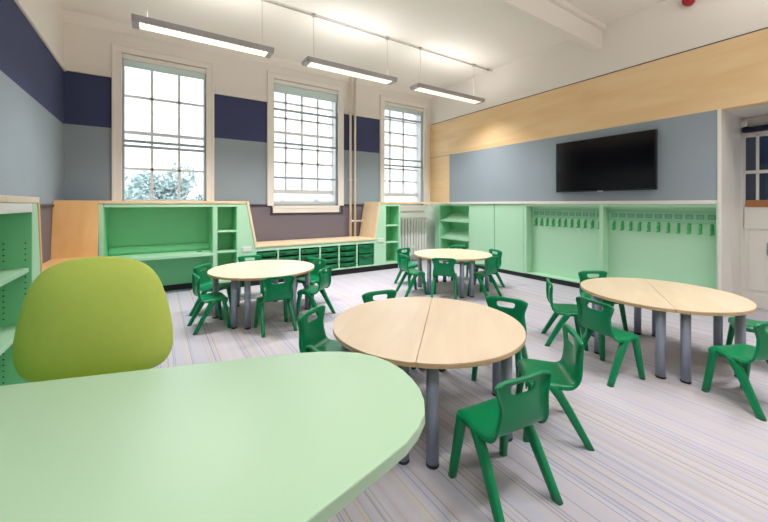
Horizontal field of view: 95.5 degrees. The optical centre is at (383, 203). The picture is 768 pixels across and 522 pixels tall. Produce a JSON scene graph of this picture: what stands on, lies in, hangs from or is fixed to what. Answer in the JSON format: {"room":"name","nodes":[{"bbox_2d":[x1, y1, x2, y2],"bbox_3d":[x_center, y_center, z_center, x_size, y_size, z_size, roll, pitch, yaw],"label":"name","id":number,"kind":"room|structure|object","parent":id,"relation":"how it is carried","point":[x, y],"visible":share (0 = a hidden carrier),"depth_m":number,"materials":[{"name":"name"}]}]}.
{"room":"classroom","nodes":[
{"label":"classroom","id":0,"kind":"room"},
{"bbox_2d":[0,0,63,262],"bbox_3d":[-1.927,-0.600,0.935,0.250,3.600,8.070,0,0,-33],"label":"wall","id":1,"kind":"structure","parent":0,"point":[31,78],"depth_m":3.28,"materials":[{"name":"beige paint"}]},
{"bbox_2d":[14,0,65,71],"bbox_3d":[-1.812,-1.715,1.010,0.025,0.100,8.070,0,0,-33],"label":"trim","id":2,"kind":"structure","parent":1,"relation":"attached to","point":[22,5],"depth_m":3.42,"materials":[{"name":"beige paint"}]},
{"bbox_2d":[40,204,53,206],"bbox_3d":[-3.025,0.018,2.870,0.020,0.027,2.450,0,0,-33],"label":"trim","id":3,"kind":"structure","parent":1,"relation":"attached to","point":[41,205],"depth_m":3.64,"materials":[{"name":"grey paint"}]},
{"bbox_2d":[64,22,434,260],"bbox_3d":[-1.445,-0.600,6.254,6.360,3.600,0.320,0,0,-33],"label":"wall","id":4,"kind":"structure","parent":0,"point":[240,124],"depth_m":5.48,"materials":[{"name":"beige paint"}]},
{"bbox_2d":[112,42,213,200],"bbox_3d":[-3.181,-0.996,5.097,1.231,2.292,0.365,0,0,-33],"label":"window","id":5,"kind":"structure","parent":4,"relation":"in","point":[118,70],"depth_m":5.04,"materials":[{"name":"beige paint"}]},
{"bbox_2d":[122,53,205,79],"bbox_3d":[-3.109,-1.947,4.986,1.013,0.160,0.050,0,0,-33],"label":"roller blind","id":6,"kind":"object","parent":5,"relation":"attached to","point":[132,61],"visible":1,"depth_m":4.96,"materials":[{"name":"white"}]},
{"bbox_2d":[65,63,430,126],"bbox_3d":[-1.497,-1.728,6.014,6.010,0.095,0.025,0,0,-33],"label":"trim","id":7,"kind":"structure","parent":4,"relation":"attached to","point":[69,67],"depth_m":5.38,"materials":[{"name":"beige paint"}]},
{"bbox_2d":[267,70,343,212],"bbox_3d":[-1.419,-1.021,6.238,1.389,2.342,0.375,0,0,-33],"label":"window","id":8,"kind":"structure","parent":4,"relation":"in","point":[278,206],"depth_m":6.23,"materials":[{"name":"beige paint"}]},
{"bbox_2d":[274,79,337,102],"bbox_3d":[-1.349,-1.974,6.131,1.171,0.205,0.050,0,0,-33],"label":"roller blind","id":9,"kind":"object","parent":8,"relation":"attached to","point":[280,86],"visible":0.99,"depth_m":6.10,"materials":[{"name":"white"}]},
{"bbox_2d":[249,204,363,214],"bbox_3d":[-2.037,0.090,5.666,4.725,0.170,0.020,0,0,-33],"label":"trim","id":10,"kind":"structure","parent":4,"relation":"attached to","point":[271,213],"depth_m":6.16,"materials":[{"name":"grey paint"}]},
{"bbox_2d":[348,77,353,236],"bbox_3d":[-0.619,-0.896,6.535,0.104,3.008,0.109,0,0,-33],"label":"pipe","id":11,"kind":"object","parent":4,"relation":"attached to","point":[350,78],"visible":0.91,"depth_m":6.49,"materials":[{"name":"beige metal"}]},
{"bbox_2d":[353,78,362,235],"bbox_3d":[-0.505,-0.896,6.609,0.187,3.008,0.109,0,0,-33],"label":"pipe","id":12,"kind":"object","parent":4,"relation":"attached to","point":[354,112],"visible":0.93,"depth_m":6.54,"materials":[{"name":"beige metal"}]},
{"bbox_2d":[380,95,427,210],"bbox_3d":[0.352,-1.008,7.390,1.224,2.317,0.375,0,0,-33],"label":"window","id":13,"kind":"structure","parent":4,"relation":"in","point":[417,194],"depth_m":7.50,"materials":[{"name":"beige paint"}]},
{"bbox_2d":[385,102,423,115],"bbox_3d":[0.421,-1.977,7.283,1.006,0.150,0.050,0,0,-33],"label":"roller blind","id":14,"kind":"object","parent":13,"relation":"attached to","point":[388,106],"visible":0.98,"depth_m":7.26,"materials":[{"name":"white fabric"}]},
{"bbox_2d":[58,0,665,99],"bbox_3d":[1.008,-2.420,3.054,7.580,0.260,8.420,0,0,-33],"label":"ceiling","id":15,"kind":"structure","parent":0,"point":[477,32],"depth_m":4.75,"materials":[{"name":"white paint"}]},
{"bbox_2d":[131,0,273,57],"bbox_3d":[-1.888,-2.061,3.758,1.340,0.628,0.216,0,0,-33],"label":"pendant light","id":16,"kind":"object","parent":15,"relation":"hanging from","point":[140,22],"visible":1,"depth_m":3.67,"materials":[{"name":"grey metal"}]},
{"bbox_2d":[139,22,267,56],"bbox_3d":[-1.888,-1.756,3.758,1.220,0.004,0.166,0,0,-33],"label":"diffuser","id":17,"kind":"object","parent":16,"relation":"attached to","point":[155,27],"depth_m":3.70,"materials":[{"name":"white plastic"}]},
{"bbox_2d":[302,17,396,84],"bbox_3d":[-0.427,-2.061,4.709,1.340,0.628,0.216,0,0,-33],"label":"pendant light","id":18,"kind":"object","parent":15,"relation":"hanging from","point":[312,62],"visible":1,"depth_m":4.62,"materials":[{"name":"grey metal"}]},
{"bbox_2d":[308,62,391,83],"bbox_3d":[-0.427,-1.756,4.709,1.220,0.004,0.166,0,0,-33],"label":"diffuser","id":19,"kind":"object","parent":18,"relation":"attached to","point":[325,66],"depth_m":4.66,"materials":[{"name":"white plastic"}]},
{"bbox_2d":[261,0,491,71],"bbox_3d":[-0.582,-2.381,4.608,5.990,0.036,0.040,0,0,-33],"label":"conduit","id":20,"kind":"object","parent":15,"relation":"attached to","point":[312,14],"visible":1,"depth_m":4.85,"materials":[{"name":"silver metal"}]},
{"bbox_2d":[410,50,484,104],"bbox_3d":[1.065,-2.061,5.680,1.460,0.628,0.216,0,0,-33],"label":"pendant light","id":21,"kind":"object","parent":15,"relation":"hanging from","point":[419,87],"visible":1,"depth_m":5.56,"materials":[{"name":"grey metal"}]},
{"bbox_2d":[415,88,478,103],"bbox_3d":[1.065,-1.756,5.680,1.340,0.004,0.166,0,0,-33],"label":"diffuser","id":22,"kind":"object","parent":21,"relation":"attached to","point":[433,91],"depth_m":5.63,"materials":[{"name":"white plastic"}]},
{"bbox_2d":[152,259,767,521],"bbox_3d":[1.008,1.260,3.054,7.580,0.120,8.420,0,0,-33],"label":"floor","id":23,"kind":"structure","parent":0,"point":[669,449],"depth_m":1.86,"materials":[{"name":"carpet"}]},
{"bbox_2d":[0,203,40,385],"bbox_3d":[-1.498,0.598,0.900,0.370,1.205,2.644,0,0,-33],"label":"bookcase","id":24,"kind":"object","parent":23,"relation":"on","point":[19,230],"visible":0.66,"depth_m":1.89,"materials":[{"name":"green laminate"}]},
{"bbox_2d":[0,195,38,202],"bbox_3d":[-1.487,-0.023,0.859,0.404,0.034,2.562,0,0,-33],"label":"countertop","id":25,"kind":"structure","parent":24,"relation":"on","point":[3,198],"depth_m":1.72,"materials":[{"name":"brown wood"}]},
{"bbox_2d":[37,200,98,272],"bbox_3d":[-2.867,0.580,2.981,0.402,1.240,2.544,0,0,-33],"label":"bench","id":26,"kind":"object","parent":23,"relation":"on","point":[75,224],"visible":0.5,"depth_m":3.96,"materials":[{"name":"brown wood"}]},
{"bbox_2d":[12,256,172,381],"bbox_3d":[-1.006,0.698,1.132,0.500,1.004,0.512,0,0,-19],"label":"chair","id":27,"kind":"object","parent":23,"relation":"on","point":[88,316],"visible":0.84,"depth_m":1.24,"materials":[{"name":"fabric"}]},
{"bbox_2d":[98,204,215,290],"bbox_3d":[-2.994,0.598,4.697,1.263,1.205,0.540,0,0,-33],"label":"shelving unit","id":28,"kind":"object","parent":23,"relation":"on","point":[172,240],"visible":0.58,"depth_m":4.77,"materials":[{"name":"green laminate"}]},
{"bbox_2d":[108,250,212,260],"bbox_3d":[-2.946,0.690,4.636,1.174,0.040,0.375,0,0,-33],"label":"shelf","id":29,"kind":"object","parent":28,"relation":"attached to","point":[165,254],"depth_m":4.63,"materials":[{"name":"green laminate"}]},
{"bbox_2d":[98,201,245,203],"bbox_3d":[-2.826,-0.022,4.800,1.658,0.035,0.550,0,0,-33],"label":"countertop","id":30,"kind":"structure","parent":28,"relation":"on","point":[99,202],"depth_m":4.52,"materials":[{"name":"brown wood"}]},
{"bbox_2d":[187,273,230,334],"bbox_3d":[-1.717,0.937,3.416,0.330,0.525,0.332,0,0,-38],"label":"child chair","id":31,"kind":"object","parent":23,"relation":"on","point":[212,298],"visible":1,"depth_m":3.37,"materials":[{"name":"green plastic"}]},
{"bbox_2d":[189,263,230,315],"bbox_3d":[-1.912,0.937,3.877,0.331,0.525,0.332,0,0,8],"label":"child chair","id":32,"kind":"object","parent":23,"relation":"on","point":[206,284],"visible":0.74,"depth_m":3.86,"materials":[{"name":"green plastic"}]},
{"bbox_2d":[0,352,424,521],"bbox_3d":[-0.407,0.840,0.762,1.048,0.720,1.000,0,0,-33],"label":"desk","id":33,"kind":"object","parent":23,"relation":"on","point":[297,437],"visible":1,"depth_m":0.71,"materials":[{"name":"green laminate"}]},
{"bbox_2d":[216,204,254,288],"bbox_3d":[-2.247,0.598,5.183,0.520,1.205,0.540,0,0,-33],"label":"shelf unit","id":34,"kind":"object","parent":23,"relation":"on","point":[233,226],"visible":0.54,"depth_m":5.06,"materials":[{"name":"green laminate"}]},
{"bbox_2d":[242,247,250,251],"bbox_3d":[-1.977,0.652,5.027,0.124,0.070,0.016,0,0,-33],"label":"wall socket","id":35,"kind":"object","parent":34,"relation":"attached to","point":[244,249],"visible":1,"depth_m":5.02,"materials":[{"name":"white plastic"}]},
{"bbox_2d":[207,260,281,328],"bbox_3d":[-1.599,0.950,3.869,0.549,0.500,1.099,0,0,7],"label":"table","id":36,"kind":"object","parent":23,"relation":"on","point":[232,271],"visible":0.86,"depth_m":3.65,"materials":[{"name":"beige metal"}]},
{"bbox_2d":[238,255,264,295],"bbox_3d":[-1.718,0.937,4.494,0.332,0.525,0.330,0,0,-25],"label":"child chair","id":37,"kind":"object","parent":23,"relation":"on","point":[257,257],"visible":0.3,"depth_m":4.55,"materials":[{"name":"green plastic"}]},
{"bbox_2d":[237,260,313,329],"bbox_3d":[-1.051,0.950,3.802,0.549,0.500,1.099,0,0,7],"label":"table","id":38,"kind":"object","parent":23,"relation":"on","point":[294,268],"visible":0.69,"depth_m":3.56,"materials":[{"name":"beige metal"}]},
{"bbox_2d":[254,275,297,337],"bbox_3d":[-1.043,0.937,3.352,0.332,0.525,0.330,0,0,-33],"label":"child chair","id":39,"kind":"object","parent":23,"relation":"on","point":[281,291],"visible":1,"depth_m":3.28,"materials":[{"name":"green plastic"}]},
{"bbox_2d":[296,258,326,307],"bbox_3d":[-0.891,0.937,4.254,0.332,0.525,0.330,0,0,30],"label":"child chair","id":40,"kind":"object","parent":23,"relation":"on","point":[314,278],"visible":0.6,"depth_m":4.29,"materials":[{"name":"green plastic"}]},
{"bbox_2d":[305,345,320,352],"bbox_3d":[-0.196,0.937,1.661,0.330,0.525,0.332,0,0,-41],"label":"child chair","id":41,"kind":"object","parent":23,"relation":"on","point":[309,348],"visible":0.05,"depth_m":1.67,"materials":[{"name":"green plastic"}]},
{"bbox_2d":[246,201,380,284],"bbox_3d":[-1.169,0.580,5.878,2.291,1.240,0.552,0,0,-33],"label":"window bench","id":42,"kind":"object","parent":23,"relation":"on","point":[370,215],"visible":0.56,"depth_m":5.93,"materials":[{"name":"brown wood"}]},
{"bbox_2d":[256,250,276,256],"bbox_3d":[-1.843,0.754,5.348,0.305,0.072,0.408,0,0,-33],"label":"tray","id":43,"kind":"object","parent":42,"relation":"in","point":[271,253],"visible":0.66,"depth_m":5.20,"materials":[{"name":"green plastic"}]},
{"bbox_2d":[261,256,276,259],"bbox_3d":[-1.843,0.848,5.348,0.305,0.072,0.408,0,0,-33],"label":"tray","id":44,"kind":"object","parent":42,"relation":"in","point":[273,257],"visible":0.28,"depth_m":5.23,"materials":[{"name":"green plastic"}]},
{"bbox_2d":[279,249,298,255],"bbox_3d":[-1.562,0.754,5.531,0.305,0.072,0.408,0,0,-33],"label":"tray","id":45,"kind":"object","parent":42,"relation":"in","point":[284,252],"visible":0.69,"depth_m":5.39,"materials":[{"name":"green plastic"}]},
{"bbox_2d":[279,255,298,260],"bbox_3d":[-1.562,0.848,5.531,0.305,0.072,0.408,0,0,-33],"label":"tray","id":46,"kind":"object","parent":42,"relation":"in","point":[286,257],"visible":0.58,"depth_m":5.41,"materials":[{"name":"green plastic"}]},
{"bbox_2d":[301,247,318,253],"bbox_3d":[-1.278,0.754,5.716,0.305,0.072,0.408,0,0,-33],"label":"tray","id":47,"kind":"object","parent":42,"relation":"in","point":[313,249],"visible":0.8,"depth_m":5.56,"materials":[{"name":"green plastic"}]},
{"bbox_2d":[301,253,318,259],"bbox_3d":[-1.278,0.848,5.716,0.305,0.072,0.408,0,0,-33],"label":"tray","id":48,"kind":"object","parent":42,"relation":"in","point":[311,255],"visible":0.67,"depth_m":5.55,"materials":[{"name":"green plastic"}]},
{"bbox_2d":[321,246,337,252],"bbox_3d":[-0.994,0.754,5.901,0.305,0.072,0.408,0,0,-33],"label":"tray","id":49,"kind":"object","parent":42,"relation":"in","point":[327,248],"visible":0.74,"depth_m":5.76,"materials":[{"name":"green plastic"}]},
{"bbox_2d":[321,252,337,257],"bbox_3d":[-0.994,0.848,5.901,0.305,0.072,0.408,0,0,-33],"label":"tray","id":50,"kind":"object","parent":42,"relation":"in","point":[323,254],"visible":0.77,"depth_m":5.75,"materials":[{"name":"green plastic"}]},
{"bbox_2d":[321,257,337,263],"bbox_3d":[-0.994,0.942,5.901,0.305,0.072,0.408,0,0,-33],"label":"tray","id":51,"kind":"object","parent":42,"relation":"in","point":[332,259],"visible":0.49,"depth_m":5.79,"materials":[{"name":"green plastic"}]},
{"bbox_2d":[326,263,337,268],"bbox_3d":[-0.994,1.036,5.901,0.305,0.072,0.408,0,0,-33],"label":"tray","id":52,"kind":"object","parent":42,"relation":"on","point":[333,265],"visible":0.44,"depth_m":5.79,"materials":[{"name":"green plastic"}]},
{"bbox_2d":[340,250,355,256],"bbox_3d":[-0.709,0.848,6.086,0.305,0.072,0.408,0,0,-33],"label":"tray","id":53,"kind":"object","parent":42,"relation":"in","point":[348,252],"visible":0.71,"depth_m":5.93,"materials":[{"name":"green plastic"}]},
{"bbox_2d":[340,245,355,250],"bbox_3d":[-0.709,0.754,6.086,0.305,0.072,0.408,0,0,-33],"label":"tray","id":54,"kind":"object","parent":42,"relation":"in","point":[342,247],"visible":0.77,"depth_m":5.93,"materials":[{"name":"green plastic"}]},
{"bbox_2d":[340,256,355,261],"bbox_3d":[-0.709,0.942,6.086,0.305,0.072,0.408,0,0,-33],"label":"tray","id":55,"kind":"object","parent":42,"relation":"in","point":[343,258],"visible":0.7,"depth_m":5.93,"materials":[{"name":"green plastic"}]},
{"bbox_2d":[340,261,355,267],"bbox_3d":[-0.709,1.036,6.086,0.305,0.072,0.408,0,0,-33],"label":"tray","id":56,"kind":"object","parent":42,"relation":"on","point":[349,263],"visible":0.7,"depth_m":5.93,"materials":[{"name":"green plastic"}]},
{"bbox_2d":[358,253,373,265],"bbox_3d":[-0.413,0.977,6.279,0.305,0.190,0.408,0,0,-33],"label":"tray","id":57,"kind":"object","parent":42,"relation":"on","point":[365,258],"visible":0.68,"depth_m":6.12,"materials":[{"name":"green plastic"}]},
{"bbox_2d":[358,243,373,253],"bbox_3d":[-0.413,0.790,6.279,0.305,0.150,0.408,0,0,-33],"label":"tray","id":58,"kind":"object","parent":42,"relation":"in","point":[362,248],"visible":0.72,"depth_m":6.12,"materials":[{"name":"green plastic"}]},
{"bbox_2d":[296,266,335,318],"bbox_3d":[-0.731,0.937,3.732,0.330,0.525,0.332,0,0,16],"label":"child chair","id":59,"kind":"object","parent":23,"relation":"on","point":[324,280],"visible":0.99,"depth_m":3.67,"materials":[{"name":"green plastic"}]},
{"bbox_2d":[297,305,341,352],"bbox_3d":[-0.356,0.937,2.194,0.330,0.525,0.332,0,0,22],"label":"child chair","id":60,"kind":"object","parent":23,"relation":"on","point":[312,333],"visible":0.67,"depth_m":2.21,"materials":[{"name":"green plastic"}]},
{"bbox_2d":[333,297,431,464],"bbox_3d":[-0.019,0.950,2.134,0.549,0.500,1.099,0,0,12],"label":"table","id":61,"kind":"object","parent":23,"relation":"on","point":[391,330],"visible":0.68,"depth_m":1.95,"materials":[{"name":"brown wood"}]},
{"bbox_2d":[374,204,399,270],"bbox_3d":[-0.073,0.598,6.598,0.546,1.205,0.540,0,0,-33],"label":"shelf unit","id":62,"kind":"object","parent":23,"relation":"on","point":[388,227],"visible":0.66,"depth_m":6.51,"materials":[{"name":"green"}]},
{"bbox_2d":[380,202,446,203],"bbox_3d":[0.554,-0.022,6.821,1.621,0.035,0.250,0,0,-33],"label":"countertop","id":63,"kind":"structure","parent":62,"relation":"on","point":[381,202],"depth_m":6.68,"materials":[{"name":"brown wood"}]},
{"bbox_2d":[362,289,415,369],"bbox_3d":[0.016,0.937,2.616,0.332,0.525,0.330,0,0,-26],"label":"child chair","id":64,"kind":"object","parent":23,"relation":"on","point":[367,297],"visible":0.21,"depth_m":2.69,"materials":[{"name":"green plastic"}]},
{"bbox_2d":[394,247,422,286],"bbox_3d":[0.378,0.937,5.285,0.332,0.525,0.330,0,0,-43],"label":"child chair","id":65,"kind":"object","parent":23,"relation":"on","point":[412,265],"visible":0.62,"depth_m":5.27,"materials":[{"name":"green plastic"}]},
{"bbox_2d":[396,254,426,296],"bbox_3d":[0.364,0.937,4.711,0.330,0.525,0.332,0,0,-22],"label":"child chair","id":66,"kind":"object","parent":23,"relation":"on","point":[403,264],"visible":1,"depth_m":4.62,"materials":[{"name":"green plastic"}]},
{"bbox_2d":[400,217,426,260],"bbox_3d":[0.555,0.738,7.227,0.826,0.925,0.130,0,0,-33],"label":"radiator","id":67,"kind":"object","parent":23,"relation":"on","point":[413,230],"visible":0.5,"depth_m":7.20,"materials":[{"name":"white metal"}]},
{"bbox_2d":[414,249,468,297],"bbox_3d":[0.705,0.950,4.881,0.538,0.500,1.077,0,0,-12],"label":"table","id":68,"kind":"object","parent":23,"relation":"on","point":[428,254],"visible":0.88,"depth_m":4.64,"materials":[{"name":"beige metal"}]},
{"bbox_2d":[431,258,457,299],"bbox_3d":[0.779,0.937,4.482,0.332,0.525,0.330,0,0,15],"label":"child chair","id":69,"kind":"object","parent":23,"relation":"on","point":[439,269],"visible":1,"depth_m":4.39,"materials":[{"name":"green plastic"}]},
{"bbox_2d":[435,204,469,265],"bbox_3d":[1.511,0.600,7.208,0.346,1.200,1.005,0,0,-33],"label":"display shelf","id":70,"kind":"object","parent":23,"relation":"on","point":[452,221],"visible":0.44,"depth_m":7.40,"materials":[{"name":"green laminate"}]},
{"bbox_2d":[448,245,468,280],"bbox_3d":[1.217,0.937,5.615,0.332,0.525,0.330,0,0,1],"label":"child chair","id":71,"kind":"object","parent":23,"relation":"on","point":[451,246],"visible":0.42,"depth_m":5.70,"materials":[{"name":"green plastic"}]},
{"bbox_2d":[441,249,491,297],"bbox_3d":[1.234,0.950,4.994,0.538,0.500,1.077,0,0,-12],"label":"table","id":72,"kind":"object","parent":23,"relation":"on","point":[472,255],"visible":0.84,"depth_m":4.80,"materials":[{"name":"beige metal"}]},
{"bbox_2d":[416,298,525,469],"bbox_3d":[0.521,0.950,2.022,0.549,0.500,1.099,0,0,12],"label":"table","id":73,"kind":"object","parent":23,"relation":"on","point":[457,334],"visible":0.91,"depth_m":1.76,"materials":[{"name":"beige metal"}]},
{"bbox_2d":[470,204,494,268],"bbox_3d":[1.945,0.600,6.540,0.346,1.200,0.582,0,0,-33],"label":"cabinet","id":74,"kind":"object","parent":23,"relation":"on","point":[482,216],"visible":0.47,"depth_m":6.43,"materials":[{"name":"green laminate"}]},
{"bbox_2d":[467,256,501,296],"bbox_3d":[1.313,0.937,4.548,0.332,0.525,0.330,0,0,-42],"label":"child chair","id":75,"kind":"object","parent":23,"relation":"on","point":[492,267],"visible":0.88,"depth_m":4.50,"materials":[{"name":"green plastic"}]},
{"bbox_2d":[475,249,504,286],"bbox_3d":[1.548,0.937,5.146,0.330,0.525,0.332,0,0,-19],"label":"child chair","id":76,"kind":"object","parent":23,"relation":"on","point":[499,253],"visible":0.6,"depth_m":5.11,"materials":[{"name":"green plastic"}]},
{"bbox_2d":[471,296,528,380],"bbox_3d":[0.820,0.937,2.425,0.332,0.525,0.330,0,0,33],"label":"child chair","id":77,"kind":"object","parent":23,"relation":"on","point":[518,312],"visible":0.38,"depth_m":2.45,"materials":[{"name":"green plastic"}]},
{"bbox_2d":[448,370,562,521],"bbox_3d":[0.502,0.937,1.474,0.332,0.525,0.330,0,0,-26],"label":"child chair","id":78,"kind":"object","parent":23,"relation":"on","point":[506,413],"visible":1,"depth_m":1.41,"materials":[{"name":"green plastic"}]},
{"bbox_2d":[495,204,523,276],"bbox_3d":[2.267,0.600,6.045,0.346,1.200,0.592,0,0,-33],"label":"cabinet","id":79,"kind":"object","parent":23,"relation":"on","point":[509,218],"visible":0.73,"depth_m":5.92,"materials":[{"name":"green laminate"}]},
{"bbox_2d":[515,324,594,450],"bbox_3d":[0.898,0.937,1.888,0.330,0.525,0.332,0,0,12],"label":"child chair","id":80,"kind":"object","parent":23,"relation":"on","point":[567,373],"visible":0.9,"depth_m":1.79,"materials":[{"name":"green plastic"}]},
{"bbox_2d":[524,204,600,287],"bbox_3d":[2.750,0.600,5.298,0.351,1.200,1.183,0,0,-33],"label":"bay","id":81,"kind":"object","parent":23,"relation":"on","point":[557,254],"visible":0.62,"depth_m":5.30,"materials":[{"name":"green laminate"}]},
{"bbox_2d":[532,209,598,228],"bbox_3d":[2.709,0.217,5.254,0.062,0.265,1.103,0,0,-33],"label":"rail","id":82,"kind":"object","parent":81,"relation":"attached to","point":[539,213],"visible":0.86,"depth_m":5.24,"materials":[{"name":"green"}]},
{"bbox_2d":[541,278,588,350],"bbox_3d":[1.567,0.937,3.051,0.331,0.525,0.332,0,0,19],"label":"child chair","id":83,"kind":"object","parent":23,"relation":"on","point":[567,310],"visible":0.84,"depth_m":2.97,"materials":[{"name":"green plastic"}]},
{"bbox_2d":[578,271,627,331],"bbox_3d":[2.118,0.937,3.422,0.332,0.525,0.330,0,0,-2],"label":"child chair","id":84,"kind":"object","parent":23,"relation":"on","point":[582,275],"visible":0.47,"depth_m":3.48,"materials":[{"name":"green plastic"}]},
{"bbox_2d":[576,296,645,386],"bbox_3d":[1.584,0.937,2.491,0.330,0.525,0.332,0,0,-19],"label":"child chair","id":85,"kind":"object","parent":23,"relation":"on","point":[593,320],"visible":1,"depth_m":2.40,"materials":[{"name":"green plastic"}]},
{"bbox_2d":[580,277,675,378],"bbox_3d":[1.950,0.950,2.916,0.538,0.500,1.077,0,0,28],"label":"table","id":86,"kind":"object","parent":23,"relation":"on","point":[638,293],"visible":0.93,"depth_m":2.70,"materials":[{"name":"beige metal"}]},
{"bbox_2d":[601,204,716,288],"bbox_3d":[3.390,0.600,4.314,0.351,1.200,1.160,0,0,-33],"label":"bay","id":87,"kind":"object","parent":23,"relation":"on","point":[682,257],"visible":0.45,"depth_m":4.26,"materials":[{"name":"green laminate"}]},
{"bbox_2d":[447,200,716,203],"bbox_3d":[2.542,-0.020,5.619,0.390,0.040,4.273,0,0,-33],"label":"countertop","id":88,"kind":"structure","parent":87,"relation":"on","point":[679,201],"depth_m":4.67,"materials":[{"name":"white"}]},
{"bbox_2d":[608,210,715,235],"bbox_3d":[3.346,0.217,4.275,0.062,0.265,1.123,0,0,-33],"label":"rail","id":89,"kind":"object","parent":87,"relation":"attached to","point":[689,217],"visible":0.96,"depth_m":4.22,"materials":[{"name":"green"}]},
{"bbox_2d":[645,279,756,383],"bbox_3d":[2.428,0.950,2.662,0.538,0.500,1.077,0,0,28],"label":"table","id":90,"kind":"object","parent":23,"relation":"on","point":[688,300],"visible":0.78,"depth_m":2.43,"materials":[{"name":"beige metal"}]},
{"bbox_2d":[701,322,767,421],"bbox_3d":[2.229,0.937,2.112,0.332,0.525,0.330,0,0,-9],"label":"child chair","id":91,"kind":"object","parent":23,"relation":"on","point":[746,354],"visible":1,"depth_m":2.06,"materials":[{"name":"green plastic"}]},
{"bbox_2d":[725,317,767,344],"bbox_3d":[2.815,0.937,2.625,0.330,0.525,0.332,0,0,37],"label":"child chair","id":92,"kind":"object","parent":23,"relation":"on","point":[750,323],"visible":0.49,"depth_m":2.72,"materials":[{"name":"green plastic"}]},
{"bbox_2d":[430,0,767,295],"bbox_3d":[3.580,-0.600,4.519,0.870,3.600,8.070,0,0,-33],"label":"wall","id":93,"kind":"structure","parent":0,"point":[506,152],"depth_m":4.48,"materials":[{"name":"beige paint"}]},
{"bbox_2d":[481,0,605,51],"bbox_3d":[0.404,-2.243,3.093,6.010,0.315,0.175,0,0,-33],"label":"beam","id":94,"kind":"structure","parent":93,"relation":"attached to","point":[560,18],"depth_m":4.16,"materials":[{"name":"white paint"}]},
{"bbox_2d":[431,27,767,157],"bbox_3d":[2.655,-1.371,5.139,0.004,0.733,6.020,0,0,-33],"label":"trim","id":95,"kind":"structure","parent":93,"relation":"attached to","point":[766,27],"depth_m":4.46,"materials":[{"name":"grey paint"}]},
{"bbox_2d":[556,129,657,192],"bbox_3d":[2.912,-0.526,4.667,0.088,0.728,1.235,0,0,-33],"label":"television","id":96,"kind":"object","parent":93,"relation":"attached to","point":[627,161],"visible":1,"depth_m":4.56,"materials":[{"name":"black plastic"}]},
{"bbox_2d":[681,0,694,6],"bbox_3d":[3.404,-2.275,3.901,0.099,0.112,0.112,0,0,-33],"label":"fire alarm","id":97,"kind":"object","parent":93,"relation":"attached to","point":[687,3],"visible":1,"depth_m":3.89,"materials":[{"name":"red plastic"}]},
{"bbox_2d":[717,109,731,292],"bbox_3d":[3.726,0.095,3.819,0.368,2.210,0.033,0,0,-33],"label":"trim","id":98,"kind":"structure","parent":93,"relation":"attached to","point":[724,118],"depth_m":3.76,"materials":[{"name":"white paint"}]},
{"bbox_2d":[741,121,767,309],"bbox_3d":[4.584,0.115,3.591,0.119,2.170,1.320,0,0,-33],"label":"door","id":99,"kind":"structure","parent":93,"relation":"in","point":[754,213],"depth_m":4.04,"materials":[{"name":"white wood"}]},
{"bbox_2d":[765,136,767,199],"bbox_3d":[4.686,-0.350,4.025,0.046,1.300,0.396,0,0,-33],"label":"window pane","id":100,"kind":"object","parent":99,"relation":"in","point":[766,137],"visible":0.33,"depth_m":4.19,"materials":[{"name":"glass"}]},
{"bbox_2d":[742,124,767,133],"bbox_3d":[4.532,-0.860,3.569,0.068,0.080,1.240,0,0,-33],"label":"roller blind","id":101,"kind":"object","parent":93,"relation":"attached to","point":[760,127],"visible":1,"depth_m":3.98,"materials":[{"name":"blue"}]},
{"bbox_2d":[746,136,764,199],"bbox_3d":[4.924,-0.100,3.800,0.600,2.600,2.200,0,0,-33],"label":"window","id":102,"kind":"structure","parent":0,"point":[750,142],"depth_m":4.50,"materials":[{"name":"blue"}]},
{"label":"outside","id":103,"kind":"structure","parent":0,"visible":0},
{"bbox_3d":[-18.994,5.300,84.200,180.000,0.200,138.130,0,0,-33],"label":"ground","id":104,"kind":"structure","parent":103,"visible":0},
{"bbox_2d":[125,173,155,198],"bbox_3d":[-15.700,1.652,20.787,4.110,7.112,4.632,0,0,-33],"label":"tree","id":105,"kind":"object","parent":104,"relation":"on","point":[128,195],"visible":0.12,"depth_m":21.11,"materials":[{"name":"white plant"}]},
{"bbox_2d":[125,162,198,199],"bbox_3d":[-16.645,1.029,26.391,4.990,8.360,5.440,0,0,-33],"label":"tree","id":106,"kind":"object","parent":104,"relation":"on","point":[163,190],"visible":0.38,"depth_m":25.88,"materials":[{"name":"green plant"}]},
{"bbox_2d":[184,186,202,199],"bbox_3d":[-11.463,1.873,24.036,3.415,6.670,3.793,0,0,26],"label":"tree","id":107,"kind":"object","parent":104,"relation":"on","point":[199,196],"visible":0.03,"depth_m":23.37,"materials":[{"name":"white plant"}]},
{"bbox_2d":[280,194,313,200],"bbox_3d":[-16.338,1.700,65.724,5.700,7.000,8.600,0,0,-33],"label":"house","id":108,"kind":"structure","parent":104,"relation":"on","point":[287,198],"depth_m":64.64,"materials":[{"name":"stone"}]},
{"bbox_2d":[314,194,329,200],"bbox_3d":[-11.015,1.650,69.188,5.400,7.100,8.600,0,0,-33],"label":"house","id":109,"kind":"structure","parent":104,"relation":"on","point":[320,198],"depth_m":67.85,"materials":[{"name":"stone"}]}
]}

